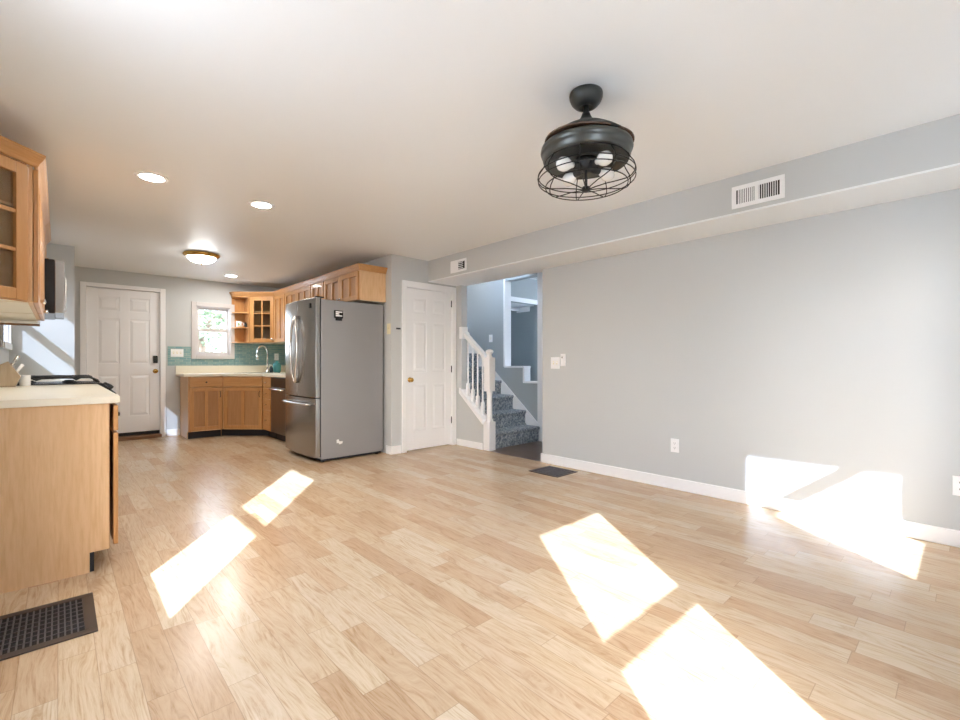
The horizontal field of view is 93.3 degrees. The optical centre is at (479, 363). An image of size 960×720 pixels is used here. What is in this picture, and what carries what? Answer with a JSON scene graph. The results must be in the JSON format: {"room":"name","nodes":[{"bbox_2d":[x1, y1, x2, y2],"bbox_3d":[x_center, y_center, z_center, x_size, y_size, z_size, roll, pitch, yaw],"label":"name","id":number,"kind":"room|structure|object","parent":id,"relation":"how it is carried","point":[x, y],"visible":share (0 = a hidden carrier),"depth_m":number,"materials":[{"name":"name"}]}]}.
{"room":"open-plan kitchen","nodes":[
{"label":"open-plan kitchen","id":0,"kind":"room"},
{"bbox_2d":[0,348,8,363],"bbox_3d":[-2.927,-0.110,2.549,0.050,2.420,9.020,0,0,-43],"label":"wall","id":1,"kind":"structure","parent":0,"point":[4,353],"depth_m":4.37,"materials":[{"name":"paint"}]},
{"bbox_2d":[0,325,11,349],"bbox_3d":[-4.603,-0.610,4.378,0.076,0.940,0.960,0,0,-43],"label":"window","id":2,"kind":"structure","parent":1,"relation":"in","point":[5,330],"depth_m":4.53,"materials":[{"name":"paint"}]},
{"bbox_2d":[0,135,49,325],"bbox_3d":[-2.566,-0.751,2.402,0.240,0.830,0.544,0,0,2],"label":"upper cabinet","id":3,"kind":"object","parent":1,"relation":"attached to","point":[13,173],"visible":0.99,"depth_m":2.44,"materials":[{"name":"brown wood"}]},
{"bbox_2d":[0,200,12,206],"bbox_3d":[-2.591,-0.853,2.331,0.139,0.014,0.299,0,0,2],"label":"shelf","id":4,"kind":"object","parent":3,"relation":"attached to","point":[8,203],"depth_m":2.43,"materials":[{"name":"brown wood"}]},
{"bbox_2d":[0,320,39,325],"bbox_3d":[-3.619,-0.316,3.535,0.269,0.036,0.066,0,0,-43],"label":"light","id":5,"kind":"object","parent":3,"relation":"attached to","point":[2,322],"depth_m":3.54,"materials":[{"name":"white plastic"}]},
{"bbox_2d":[45,222,50,258],"bbox_3d":[-3.889,-1.012,3.867,0.329,0.308,0.760,0,0,-43],"label":"upper cabinet","id":6,"kind":"object","parent":1,"relation":"attached to","point":[47,227],"visible":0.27,"depth_m":3.92,"materials":[{"name":"brown wood"}]},
{"bbox_2d":[45,258,66,319],"bbox_3d":[-3.851,-0.632,3.903,0.433,0.444,0.754,0,0,-43],"label":"microwave","id":7,"kind":"object","parent":6,"relation":"attached to","point":[55,280],"visible":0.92,"depth_m":3.73,"materials":[{"name":"metal"}]},
{"bbox_2d":[9,243,73,379],"bbox_3d":[-4.806,-0.110,4.986,0.513,2.420,0.115,0,0,-43],"label":"wall","id":8,"kind":"structure","parent":0,"point":[47,348],"depth_m":4.99,"materials":[{"name":"paint"}]},
{"bbox_2d":[74,266,284,429],"bbox_3d":[-4.683,-0.110,6.992,3.423,2.420,0.120,0,0,-43],"label":"wall","id":9,"kind":"structure","parent":0,"point":[180,292],"depth_m":6.91,"materials":[{"name":"paint"}]},
{"bbox_2d":[80,281,165,440],"bbox_3d":[-5.113,-0.010,6.524,0.968,2.220,0.220,0,0,-43],"label":"door","id":10,"kind":"structure","parent":9,"relation":"in","point":[123,327],"depth_m":6.56,"materials":[{"name":"paint"}]},
{"bbox_2d":[166,429,179,435],"bbox_3d":[-4.676,1.050,6.907,0.170,0.100,0.014,0,0,-43],"label":"baseboard","id":11,"kind":"structure","parent":9,"relation":"attached to","point":[169,432],"depth_m":6.89,"materials":[{"name":"paint"}]},
{"bbox_2d":[168,346,190,365],"bbox_3d":[-4.617,-0.115,6.966,0.306,0.295,0.008,0,0,-43],"label":"backsplash","id":12,"kind":"structure","parent":9,"relation":"attached to","point":[186,360],"depth_m":6.97,"materials":[{"name":"teal tile"}]},
{"bbox_2d":[171,349,183,356],"bbox_3d":[-4.632,-0.160,6.934,0.165,0.118,0.017,0,0,-43],"label":"light switch","id":13,"kind":"object","parent":12,"relation":"attached to","point":[174,352],"visible":1,"depth_m":6.94,"materials":[{"name":"white plastic"}]},
{"bbox_2d":[191,359,233,365],"bbox_3d":[-4.280,-0.019,7.279,0.609,0.104,0.008,0,0,-43],"label":"backsplash","id":14,"kind":"structure","parent":9,"relation":"attached to","point":[194,362],"depth_m":7.26,"materials":[{"name":"teal tile"}]},
{"bbox_2d":[191,301,234,358],"bbox_3d":[-4.310,-0.520,7.311,0.609,0.894,0.140,0,0,-43],"label":"window","id":15,"kind":"structure","parent":9,"relation":"in","point":[195,306],"depth_m":7.29,"materials":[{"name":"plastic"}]},
{"bbox_2d":[229,291,249,342],"bbox_3d":[-3.926,-0.751,7.416,0.249,0.830,0.285,0,0,-43],"label":"shelf","id":16,"kind":"object","parent":9,"relation":"attached to","point":[241,300],"visible":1,"depth_m":7.49,"materials":[{"name":"brown wood"}]},
{"bbox_2d":[236,321,243,326],"bbox_3d":[-3.942,-0.641,7.440,0.104,0.095,0.097,0,0,-43],"label":"mug","id":17,"kind":"object","parent":16,"relation":"on","point":[238,323],"visible":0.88,"depth_m":7.40,"materials":[{"name":"white ceramic"}]},
{"bbox_2d":[234,343,284,364],"bbox_3d":[-3.761,-0.150,7.761,0.804,0.366,0.008,0,0,-43],"label":"backsplash","id":18,"kind":"structure","parent":9,"relation":"attached to","point":[245,354],"depth_m":7.73,"materials":[{"name":"teal tile"}]},
{"bbox_2d":[274,353,278,359],"bbox_3d":[-3.561,-0.115,7.934,0.072,0.118,0.009,0,0,-43],"label":"wall outlet","id":19,"kind":"object","parent":18,"relation":"attached to","point":[276,355],"visible":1,"depth_m":7.93,"materials":[{"name":"white plastic"}]},
{"bbox_2d":[249,292,285,343],"bbox_3d":[-3.513,-0.751,7.602,0.672,0.830,0.574,0,0,-43],"label":"upper cabinet","id":20,"kind":"object","parent":9,"relation":"attached to","point":[261,303],"visible":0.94,"depth_m":7.40,"materials":[{"name":"brown wood"}]},
{"bbox_2d":[285,256,386,452],"bbox_3d":[-2.263,-0.110,6.828,0.100,2.420,3.414,0,0,-43],"label":"wall","id":21,"kind":"structure","parent":0,"point":[382,262],"depth_m":5.58,"materials":[{"name":"paint"}]},
{"bbox_2d":[273,288,285,342],"bbox_3d":[-3.072,-0.751,7.330,0.397,0.829,0.478,0,0,-43],"label":"upper cabinet","id":22,"kind":"object","parent":21,"relation":"attached to","point":[279,295],"visible":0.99,"depth_m":7.21,"materials":[{"name":"brown wood"}]},
{"bbox_2d":[283,280,310,340],"bbox_3d":[-2.571,-0.751,6.791,0.397,0.829,0.988,0,0,-43],"label":"upper cabinet","id":23,"kind":"object","parent":21,"relation":"attached to","point":[302,290],"visible":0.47,"depth_m":6.65,"materials":[{"name":"brown wood"}]},
{"bbox_2d":[309,275,323,298],"bbox_3d":[-2.092,-0.751,6.275,0.397,0.829,0.418,0,0,-43],"label":"upper cabinet","id":24,"kind":"object","parent":21,"relation":"attached to","point":[317,283],"visible":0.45,"depth_m":6.14,"materials":[{"name":"brown wood"}]},
{"bbox_2d":[322,263,387,303],"bbox_3d":[-1.610,-0.956,5.756,0.397,0.420,0.994,0,0,-43],"label":"upper cabinet","id":25,"kind":"object","parent":21,"relation":"attached to","point":[359,282],"visible":0.74,"depth_m":5.48,"materials":[{"name":"brown wood"}]},
{"bbox_2d":[387,254,455,452],"bbox_3d":[-0.734,-0.110,5.851,1.012,2.420,0.100,0,0,-43],"label":"wall","id":26,"kind":"structure","parent":0,"point":[400,268],"depth_m":5.53,"materials":[{"name":"paint"}]},
{"bbox_2d":[387,323,390,333],"bbox_3d":[-1.113,-0.420,5.503,0.017,0.130,0.075,0,0,-43],"label":"light switch","id":27,"kind":"object","parent":26,"relation":"attached to","point":[389,324],"visible":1,"depth_m":5.49,"materials":[{"name":"beige plastic"}]},
{"bbox_2d":[386,445,400,454],"bbox_3d":[-1.056,1.050,5.544,0.151,0.100,0.118,0,0,-43],"label":"baseboard","id":28,"kind":"structure","parent":26,"relation":"attached to","point":[391,450],"depth_m":5.49,"materials":[{"name":"paint"}]},
{"bbox_2d":[402,280,455,452],"bbox_3d":[-0.663,0.037,5.877,0.859,2.125,0.158,0,0,-43],"label":"door","id":29,"kind":"structure","parent":26,"relation":"in","point":[428,310],"depth_m":5.85,"materials":[{"name":"paint"}]},
{"bbox_2d":[0,435,959,719],"bbox_3d":[0.040,1.130,5.258,7.985,0.060,8.850,0,0,-43],"label":"floor","id":30,"kind":"structure","parent":0,"point":[244,577],"depth_m":2.09,"materials":[{"name":"brown wood"}]},
{"bbox_2d":[0,592,97,660],"bbox_3d":[-1.886,1.097,1.853,0.478,0.005,0.422,0,0,-43],"label":"floor vent","id":31,"kind":"object","parent":30,"relation":"in","point":[39,627],"visible":1,"depth_m":1.90,"materials":[{"name":"brown metal"}]},
{"bbox_2d":[0,600,84,654],"bbox_3d":[-1.886,1.097,1.853,0.398,0.004,0.342,0,0,-43],"label":"grille","id":32,"kind":"object","parent":31,"relation":"attached to","point":[25,630],"depth_m":1.89,"materials":[{"name":"brown metal"}]},
{"bbox_2d":[0,403,119,593],"bbox_3d":[-2.514,0.657,2.623,0.652,0.885,0.983,0,0,-43],"label":"base cabinet","id":33,"kind":"object","parent":30,"relation":"on","point":[59,464],"visible":0.96,"depth_m":2.29,"materials":[{"name":"brown wood"}]},
{"bbox_2d":[0,384,119,407],"bbox_3d":[-2.846,0.142,2.961,0.627,0.144,1.968,0,0,-43],"label":"countertop","id":34,"kind":"structure","parent":33,"relation":"on","point":[75,394],"depth_m":2.49,"materials":[{"name":"beige laminate"}]},
{"bbox_2d":[0,355,24,386],"bbox_3d":[-3.551,0.055,3.431,0.150,0.241,0.100,0,0,-43],"label":"knife block","id":35,"kind":"object","parent":34,"relation":"on","point":[9,376],"visible":1,"depth_m":3.39,"materials":[{"name":"brown wood"}]},
{"bbox_2d":[19,375,30,385],"bbox_3d":[-3.573,0.133,3.560,0.064,0.085,0.064,0,0,-43],"label":"utensil canister","id":36,"kind":"object","parent":34,"relation":"on","point":[25,380],"visible":0.89,"depth_m":3.54,"materials":[{"name":"white ceramic"}]},
{"bbox_2d":[16,375,115,393],"bbox_3d":[-3.733,0.588,4.012,0.752,0.964,0.764,0,0,-43],"label":"gas range","id":37,"kind":"object","parent":30,"relation":"on","point":[106,385],"visible":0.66,"depth_m":3.89,"materials":[{"name":"metal"}]},
{"bbox_2d":[16,381,99,385],"bbox_3d":[-3.773,0.177,3.975,0.643,0.015,0.764,0,0,-43],"label":"cooktop","id":38,"kind":"object","parent":37,"relation":"in","point":[32,382],"depth_m":3.89,"materials":[{"name":"black glass"}]},
{"bbox_2d":[180,376,222,438],"bbox_3d":[-4.229,0.647,6.889,0.447,0.905,0.646,0,0,-43],"label":"base cabinet","id":39,"kind":"object","parent":30,"relation":"on","point":[201,398],"visible":1,"depth_m":6.69,"materials":[{"name":"brown wood"}]},
{"bbox_2d":[221,376,268,435],"bbox_3d":[-3.519,0.647,7.278,1.120,0.905,1.039,0,0,-43],"label":"base cabinet","id":40,"kind":"object","parent":30,"relation":"on","point":[243,398],"visible":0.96,"depth_m":6.82,"materials":[{"name":"brown wood"}]},
{"bbox_2d":[176,365,285,377],"bbox_3d":[-3.237,0.115,6.601,1.630,0.159,2.416,0,0,-43],"label":"countertop","id":41,"kind":"structure","parent":40,"relation":"on","point":[247,370],"depth_m":7.12,"materials":[{"name":"beige laminate"}]},
{"bbox_2d":[256,345,268,372],"bbox_3d":[-3.522,-0.069,7.346,0.088,0.446,0.229,0,0,43],"label":"kitchen faucet","id":42,"kind":"object","parent":41,"relation":"on","point":[257,357],"visible":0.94,"depth_m":7.37,"materials":[{"name":"silver metal"}]},
{"bbox_2d":[273,361,280,372],"bbox_3d":[-3.334,0.056,7.439,0.134,0.196,0.134,0,0,-43],"label":"jar","id":43,"kind":"object","parent":41,"relation":"on","point":[276,366],"visible":0.98,"depth_m":7.39,"materials":[{"name":"glass"}]},
{"bbox_2d":[263,376,276,438],"bbox_3d":[-2.902,0.647,6.908,0.722,0.905,0.341,0,0,-43],"label":"base cabinet","id":44,"kind":"object","parent":30,"relation":"on","point":[266,380],"visible":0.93,"depth_m":6.68,"materials":[{"name":"brown wood"}]},
{"bbox_2d":[269,377,285,441],"bbox_3d":[-2.606,0.650,6.533,0.702,0.900,0.596,0,0,-43],"label":"dishwasher","id":45,"kind":"object","parent":30,"relation":"on","point":[278,384],"visible":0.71,"depth_m":6.32,"materials":[{"name":"metal"}]},
{"bbox_2d":[282,296,382,461],"bbox_3d":[-1.837,0.179,5.552,0.936,1.842,0.913,0,0,-43],"label":"refrigerator","id":46,"kind":"object","parent":30,"relation":"on","point":[334,368],"visible":1,"depth_m":5.21,"materials":[{"name":"metal"}]},
{"bbox_2d":[334,310,342,320],"bbox_3d":[-1.601,-0.542,5.136,0.107,0.115,0.018,0,0,-43],"label":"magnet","id":47,"kind":"object","parent":46,"relation":"attached to","point":[338,315],"visible":1,"depth_m":5.13,"materials":[{"name":"plastic"}]},
{"bbox_2d":[456,285,466,444],"bbox_3d":[-0.253,0.026,6.150,0.100,2.148,0.116,0,0,-43],"label":"wall pier","id":48,"kind":"object","parent":30,"relation":"on","point":[461,291],"visible":0.79,"depth_m":6.12,"materials":[{"name":"paint"}]},
{"bbox_2d":[459,327,495,450],"bbox_3d":[-0.043,0.305,5.913,0.135,1.590,0.576,0,0,-43],"label":"stair railing","id":49,"kind":"object","parent":30,"relation":"on","point":[488,362],"visible":1,"depth_m":5.80,"materials":[{"name":"paint"}]},
{"bbox_2d":[469,353,539,448],"bbox_3d":[-0.527,-0.160,7.206,0.920,2.520,3.042,0,0,-43],"label":"staircase","id":50,"kind":"structure","parent":30,"relation":"on","point":[511,429],"depth_m":6.40,"materials":[{"name":"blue carpet"}]},
{"bbox_2d":[529,466,577,477],"bbox_3d":[0.743,1.097,4.609,0.338,0.005,0.367,0,0,-43],"label":"floor vent","id":51,"kind":"object","parent":30,"relation":"in","point":[552,471],"visible":1,"depth_m":4.59,"materials":[{"name":"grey metal"}]},
{"bbox_2d":[534,467,572,475],"bbox_3d":[0.743,1.097,4.609,0.286,0.004,0.315,0,0,-43],"label":"grille","id":52,"kind":"object","parent":51,"relation":"attached to","point":[550,471],"depth_m":4.59,"materials":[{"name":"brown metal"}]},
{"bbox_3d":[-4.375,0.657,4.627,0.653,0.885,0.983,0,0,-43],"label":"base cabinet","id":53,"kind":"object","parent":30,"relation":"on","visible":0},
{"bbox_2d":[32,379,90,381],"bbox_3d":[-4.385,0.142,4.618,0.627,0.144,0.991,0,0,-43],"label":"countertop","id":54,"kind":"structure","parent":53,"relation":"on","point":[47,380],"depth_m":4.67,"materials":[{"name":"beige laminate"}]},
{"bbox_2d":[0,0,959,288],"bbox_3d":[-1.297,-1.370,4.016,4.575,0.100,9.090,0,0,-43],"label":"ceiling","id":55,"kind":"structure","parent":0,"point":[372,129],"depth_m":2.31,"materials":[{"name":"paint"}]},
{"bbox_2d":[134,171,168,182],"bbox_3d":[-2.325,-1.316,3.211,0.204,0.007,0.204,0,0,-43],"label":"recessed light","id":56,"kind":"object","parent":55,"relation":"in","point":[144,175],"visible":1,"depth_m":3.20,"materials":[{"name":"paint"}]},
{"bbox_2d":[182,250,219,264],"bbox_3d":[-3.363,-1.252,5.475,0.390,0.136,0.390,0,0,-43],"label":"dome light","id":57,"kind":"object","parent":55,"relation":"attached to","point":[202,257],"visible":1,"depth_m":5.37,"materials":[{"name":"white glass"}]},
{"bbox_2d":[224,274,238,276],"bbox_3d":[-3.746,-1.316,6.825,0.204,0.007,0.204,0,0,-43],"label":"recessed light","id":58,"kind":"object","parent":55,"relation":"in","point":[226,275],"visible":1,"depth_m":6.79,"materials":[{"name":"paint"}]},
{"bbox_2d":[248,200,274,208],"bbox_3d":[-1.817,-1.316,3.771,0.204,0.007,0.204,0,0,-43],"label":"recessed light","id":59,"kind":"object","parent":55,"relation":"in","point":[255,203],"visible":1,"depth_m":3.75,"materials":[{"name":"paint"}]},
{"bbox_2d":[537,84,636,200],"bbox_3d":[0.519,-1.079,2.216,0.470,0.482,0.468,0,0,-8],"label":"ceiling fan","id":60,"kind":"object","parent":55,"relation":"hanging from","point":[587,147],"visible":1,"depth_m":2.13,"materials":[{"name":"metal"}]},
{"bbox_2d":[571,162,581,169],"bbox_3d":[0.467,-0.956,2.191,0.048,0.039,0.036,0,0,-26],"label":"bulb socket","id":61,"kind":"object","parent":60,"relation":"attached to","point":[575,165],"depth_m":2.17,"materials":[{"name":"metal"}]},
{"bbox_2d":[573,171,582,177],"bbox_3d":[0.493,-0.956,2.268,0.036,0.039,0.048,0,0,-26],"label":"bulb socket","id":62,"kind":"object","parent":60,"relation":"attached to","point":[576,174],"depth_m":2.26,"materials":[{"name":"metal"}]},
{"bbox_2d":[589,160,597,167],"bbox_3d":[0.544,-0.956,2.165,0.036,0.039,0.048,0,0,-26],"label":"bulb socket","id":63,"kind":"object","parent":60,"relation":"attached to","point":[592,163],"depth_m":2.15,"materials":[{"name":"metal"}]},
{"bbox_2d":[590,167,600,174],"bbox_3d":[0.570,-0.956,2.241,0.048,0.039,0.036,0,0,-26],"label":"bulb socket","id":64,"kind":"object","parent":60,"relation":"attached to","point":[595,171],"depth_m":2.23,"materials":[{"name":"metal"}]},
{"bbox_2d":[467,273,536,424],"bbox_3d":[-0.143,-1.350,7.585,0.115,4.900,5.090,0,0,-43],"label":"wall","id":65,"kind":"structure","parent":0,"point":[484,300],"depth_m":7.09,"materials":[{"name":"paint"}]},
{"bbox_2d":[469,343,539,439],"bbox_3d":[-0.223,-0.343,7.572,0.020,2.886,3.200,0,0,-43],"label":"trim","id":66,"kind":"structure","parent":65,"relation":"attached to","point":[529,419],"depth_m":6.76,"materials":[{"name":"paint"}]},
{"bbox_2d":[503,279,536,383],"bbox_3d":[0.642,-0.506,6.741,0.155,1.588,0.685,0,0,-43],"label":"trim","id":67,"kind":"structure","parent":65,"relation":"attached to","point":[506,285],"depth_m":6.94,"materials":[{"name":"paint"}]},
{"bbox_2d":[537,272,541,440],"bbox_3d":[0.852,-0.115,6.415,0.020,2.430,0.090,0,0,-43],"label":"trim","id":68,"kind":"structure","parent":65,"relation":"attached to","point":[539,274],"depth_m":6.41,"materials":[{"name":"paint"}]},
{"bbox_2d":[511,306,533,380],"bbox_3d":[0.884,-0.210,8.464,2.585,2.620,5.400,0,0,-43],"label":"wall","id":69,"kind":"structure","parent":0,"point":[522,323],"depth_m":10.12,"materials":[{"name":"paint"}]},
{"bbox_2d":[511,279,536,380],"bbox_3d":[0.983,-0.210,8.283,2.485,2.620,0.100,0,0,-43],"label":"wall","id":70,"kind":"structure","parent":0,"point":[526,288],"depth_m":8.14,"materials":[{"name":"paint"}]},
{"bbox_2d":[511,306,529,312],"bbox_3d":[0.399,-0.995,8.020,1.100,0.090,0.310,0,0,-43],"label":"curtain rod","id":71,"kind":"object","parent":70,"relation":"attached to","point":[521,309],"visible":0.42,"depth_m":8.37,"materials":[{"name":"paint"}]},
{"bbox_2d":[511,296,536,304],"bbox_3d":[0.652,-0.025,7.894,1.300,2.250,0.020,0,0,-43],"label":"trim","id":72,"kind":"structure","parent":70,"relation":"attached to","point":[514,299],"depth_m":7.99,"materials":[{"name":"paint"}]},
{"bbox_2d":[511,277,536,307],"bbox_3d":[1.156,-1.425,8.171,2.585,0.350,4.600,0,0,-43],"label":"ceiling","id":73,"kind":"structure","parent":0,"point":[513,305],"depth_m":9.78,"materials":[{"name":"paint"}]},
{"bbox_2d":[428,114,959,280],"bbox_3d":[1.318,-1.190,4.046,0.461,0.260,5.336,0,0,-43],"label":"soffit","id":74,"kind":"structure","parent":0,"point":[934,144],"depth_m":3.18,"materials":[{"name":"paint"}]},
{"bbox_2d":[450,258,466,273],"bbox_3d":[-0.258,-1.163,5.397,0.009,0.145,0.290,0,0,-43],"label":"air vent","id":75,"kind":"object","parent":74,"relation":"in","point":[459,265],"visible":1,"depth_m":5.39,"materials":[{"name":"metal"}]},
{"bbox_2d":[732,174,784,208],"bbox_3d":[1.889,-1.165,3.087,0.009,0.154,0.319,0,0,-43],"label":"air vent","id":76,"kind":"object","parent":74,"relation":"in","point":[773,188],"visible":1,"depth_m":3.08,"materials":[{"name":"metal"}]},
{"bbox_2d":[428,163,959,285],"bbox_3d":[1.321,-1.184,4.117,0.561,0.272,5.436,0,0,-43],"label":"soffit underside","id":77,"kind":"structure","parent":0,"point":[945,178],"depth_m":3.31,"materials":[{"name":"paint"}]},
{"bbox_2d":[461,188,959,530],"bbox_3d":[1.570,-0.110,4.202,0.120,2.420,5.220,0,0,-43],"label":"wall","id":78,"kind":"structure","parent":0,"point":[816,359],"depth_m":3.39,"materials":[{"name":"paint"}]},
{"bbox_2d":[457,439,482,449],"bbox_3d":[-0.141,1.058,5.946,0.014,0.085,0.506,0,0,-43],"label":"baseboard","id":79,"kind":"structure","parent":78,"relation":"attached to","point":[461,442],"depth_m":5.92,"materials":[{"name":"paint"}]},
{"bbox_2d":[551,357,559,368],"bbox_3d":[0.812,-0.005,4.917,0.017,0.125,0.116,0,0,-43],"label":"light switch","id":80,"kind":"object","parent":78,"relation":"attached to","point":[555,361],"visible":1,"depth_m":4.91,"materials":[{"name":"white plastic"}]},
{"bbox_2d":[561,354,565,365],"bbox_3d":[0.883,-0.037,4.839,0.020,0.130,0.062,0,0,-43],"label":"remote holder","id":81,"kind":"object","parent":78,"relation":"attached to","point":[563,356],"visible":1,"depth_m":4.83,"materials":[{"name":"white plastic"}]},
{"bbox_2d":[671,438,678,452],"bbox_3d":[1.703,0.718,3.964,0.009,0.118,0.072,0,0,-43],"label":"wall outlet","id":82,"kind":"object","parent":78,"relation":"attached to","point":[674,442],"visible":1,"depth_m":3.96,"materials":[{"name":"white plastic"}]},
{"bbox_2d":[541,453,959,547],"bbox_3d":[2.032,1.050,3.693,0.136,0.100,3.846,0,0,-43],"label":"baseboard","id":83,"kind":"structure","parent":78,"relation":"attached to","point":[925,532],"depth_m":3.37,"materials":[{"name":"paint"}]},
{"bbox_2d":[952,475,959,495],"bbox_3d":[2.872,0.734,2.706,0.009,0.118,0.072,0,0,-43],"label":"wall outlet","id":84,"kind":"object","parent":78,"relation":"attached to","point":[955,479],"visible":1,"depth_m":2.72,"materials":[{"name":"white plastic"}]},
{"label":"outside","id":85,"kind":"structure","parent":0,"visible":0},
{"bbox_3d":[-3.403,1.500,3.664,60.000,0.200,70.000,0,0,-43],"label":"ground","id":86,"kind":"structure","parent":85,"visible":0},
{"bbox_2d":[198,310,225,351],"bbox_3d":[-7.697,-0.852,12.337,2.768,4.511,2.626,0,0,-43],"label":"tree","id":87,"kind":"object","parent":86,"relation":"on","point":[210,318],"visible":0.18,"depth_m":12.04,"materials":[{"name":"green plant"}]},
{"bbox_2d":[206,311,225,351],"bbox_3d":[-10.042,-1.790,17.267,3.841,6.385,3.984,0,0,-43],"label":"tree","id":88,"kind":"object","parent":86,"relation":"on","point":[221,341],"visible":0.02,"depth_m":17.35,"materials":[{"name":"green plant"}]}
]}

